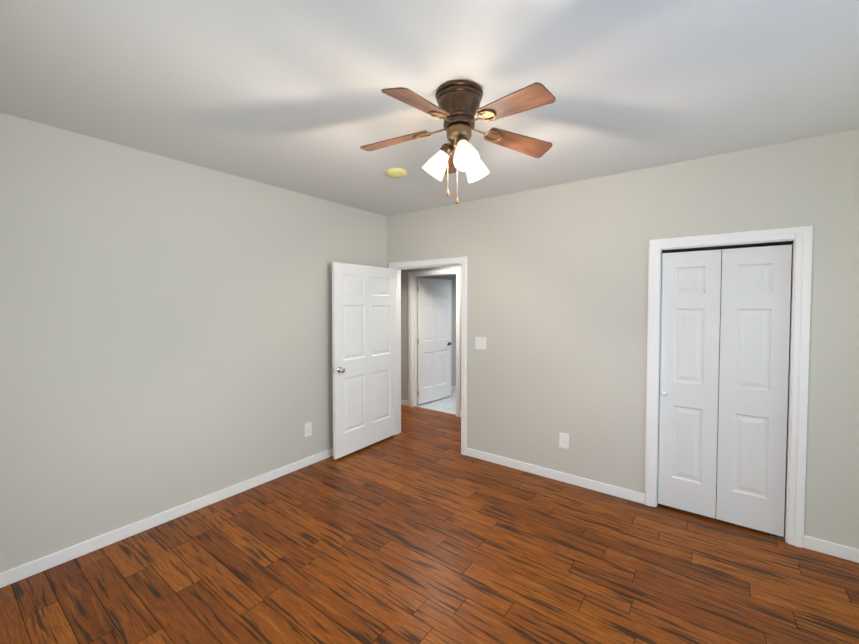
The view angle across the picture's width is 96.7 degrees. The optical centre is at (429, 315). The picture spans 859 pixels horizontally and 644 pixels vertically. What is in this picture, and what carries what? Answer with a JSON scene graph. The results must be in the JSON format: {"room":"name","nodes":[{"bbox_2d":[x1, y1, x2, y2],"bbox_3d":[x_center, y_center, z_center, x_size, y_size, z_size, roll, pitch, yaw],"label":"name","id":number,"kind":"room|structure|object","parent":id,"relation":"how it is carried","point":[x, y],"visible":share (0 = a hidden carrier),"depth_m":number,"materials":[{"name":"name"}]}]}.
{"room":"empty bedroom","nodes":[
{"label":"empty bedroom","id":0,"kind":"room"},
{"bbox_2d":[0,113,386,572],"bbox_3d":[-1.669,0.172,3.385,0.120,2.740,3.900,1,2,37],"label":"wall","id":1,"kind":"structure","parent":0,"point":[165,333],"depth_m":2.76,"materials":[{"name":"beige paint"}]},
{"bbox_2d":[0,448,332,587],"bbox_3d":[-1.600,1.500,3.391,0.030,0.085,3.630,1,2,37],"label":"baseboard","id":2,"kind":"structure","parent":1,"relation":"attached to","point":[21,572],"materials":[{"name":"white paint"}]},
{"bbox_2d":[304,422,311,436],"bbox_3d":[-1.236,1.157,3.889,0.009,0.140,0.088,1,2,37],"label":"electrical outlet","id":3,"kind":"object","parent":1,"relation":"attached to","point":[308,429],"visible":1,"depth_m":3.88,"materials":[{"name":"white plastic"}]},
{"bbox_2d":[0,405,858,643],"bbox_3d":[-0.362,1.575,3.140,6.720,0.050,5.000,1,2,37],"label":"floor","id":4,"kind":"structure","parent":0,"point":[420,528],"depth_m":2.34,"materials":[{"name":"brown wood"}]},
{"bbox_2d":[0,0,858,216],"bbox_3d":[0.407,-1.120,4.096,6.720,0.400,7.580,1,2,37],"label":"ceiling","id":5,"kind":"structure","parent":0,"point":[287,95],"depth_m":1.86,"materials":[{"name":"white paint"}]},
{"bbox_2d":[386,168,406,177],"bbox_3d":[-0.271,-1.172,3.156,0.174,0.040,0.174,1,2,37],"label":"smoke detector","id":6,"kind":"object","parent":5,"relation":"attached to","point":[396,172],"visible":1,"depth_m":3.11,"materials":[{"name":"yellow plastic"}]},
{"bbox_2d":[360,80,555,203],"bbox_3d":[0.137,-0.863,1.963,1.063,0.588,1.027,1,2,37],"label":"fan","id":7,"kind":"object","parent":5,"relation":"hanging from","point":[457,109],"visible":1,"depth_m":1.91,"materials":[{"name":"brown wood"}]},
{"bbox_2d":[401,265,460,410],"bbox_3d":[0.318,0.223,5.710,4.700,2.500,0.120,1,2,37],"label":"wall","id":8,"kind":"structure","parent":0,"point":[404,334],"depth_m":6.16,"materials":[{"name":"beige paint"}]},
{"bbox_2d":[401,400,407,405],"bbox_3d":[-0.973,1.404,6.621,1.583,0.085,0.014,1,2,37],"label":"baseboard","id":9,"kind":"structure","parent":8,"relation":"attached to","point":[405,403],"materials":[{"name":"white paint"}]},
{"bbox_2d":[408,269,459,416],"bbox_3d":[0.087,0.390,5.873,0.974,2.157,0.142,1,2,37],"label":"door frame","id":10,"kind":"structure","parent":8,"relation":"attached to","point":[412,339],"depth_m":6.07,"materials":[{"name":"white paint"}]},
{"bbox_2d":[417,278,451,403],"bbox_3d":[0.094,0.405,6.471,0.140,2.050,0.834,2,2,43],"label":"bathroom door","id":11,"kind":"structure","parent":8,"relation":"in","point":[434,307],"depth_m":6.43,"materials":[{"name":"white paint"}]},
{"bbox_2d":[416,390,455,414],"bbox_3d":[1.465,1.476,6.503,2.800,0.048,2.580,1,2,37],"label":"floor","id":12,"kind":"structure","parent":0,"point":[446,404],"depth_m":6.28,"materials":[{"name":"white tile"}]},
{"bbox_2d":[417,275,455,396],"bbox_3d":[0.362,0.178,7.228,0.120,2.500,2.370,1,2,37],"label":"wall","id":13,"kind":"structure","parent":0,"point":[453,341],"depth_m":7.22,"materials":[{"name":"beige paint"}]},
{"bbox_2d":[387,129,858,548],"bbox_3d":[1.272,0.167,3.554,4.400,2.740,0.120,1,2,37],"label":"wall","id":14,"kind":"structure","parent":0,"point":[557,297],"depth_m":3.26,"materials":[{"name":"beige paint"}]},
{"bbox_2d":[331,262,396,459],"bbox_3d":[-0.706,0.460,4.354,0.171,2.050,0.989,1,2,36],"label":"room door","id":15,"kind":"structure","parent":14,"relation":"in","point":[364,368],"depth_m":4.27,"materials":[{"name":"white paint"}]},
{"bbox_2d":[389,256,466,454],"bbox_3d":[-0.010,0.430,4.514,1.127,2.157,0.164,1,2,37],"label":"door frame","id":16,"kind":"structure","parent":14,"relation":"attached to","point":[441,262],"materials":[{"name":"white paint"}]},
{"bbox_2d":[475,337,485,349],"bbox_3d":[0.536,0.291,4.018,0.128,0.128,0.019,1,2,37],"label":"light switch","id":17,"kind":"object","parent":14,"relation":"attached to","point":[480,342],"visible":1,"depth_m":4.02,"materials":[{"name":"white plastic"}]},
{"bbox_2d":[466,448,644,503],"bbox_3d":[1.086,1.492,3.648,1.702,0.085,0.014,1,2,37],"label":"baseboard","id":18,"kind":"structure","parent":14,"relation":"attached to","point":[616,491],"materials":[{"name":"white paint"}]},
{"bbox_2d":[559,432,568,448],"bbox_3d":[1.242,1.153,3.526,0.088,0.140,0.009,1,2,37],"label":"electrical outlet","id":19,"kind":"object","parent":14,"relation":"attached to","point":[563,440],"visible":1,"depth_m":3.52,"materials":[{"name":"white plastic"}]},
{"bbox_2d":[658,241,792,539],"bbox_3d":[2.167,0.520,2.857,0.770,2.075,0.065,1,2,37],"label":"bifold closet door","id":20,"kind":"structure","parent":14,"relation":"in","point":[751,331],"depth_m":2.83,"materials":[{"name":"white paint"}]},
{"bbox_2d":[644,226,812,547],"bbox_3d":[2.180,0.477,2.874,0.942,2.161,0.142,1,2,37],"label":"trim","id":21,"kind":"structure","parent":14,"relation":"attached to","point":[801,237],"depth_m":2.61,"materials":[{"name":"white paint"}]},
{"bbox_2d":[803,535,858,562],"bbox_3d":[2.753,1.529,2.410,0.569,0.085,0.014,1,2,37],"label":"baseboard","id":22,"kind":"structure","parent":14,"relation":"attached to","point":[826,547],"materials":[{"name":"white paint"}]},
{"bbox_2d":[663,243,790,485],"bbox_3d":[2.559,0.180,3.090,1.880,2.740,0.670,1,2,37],"label":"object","id":23,"kind":"structure","parent":0,"point":[720,303],"depth_m":3.42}
]}

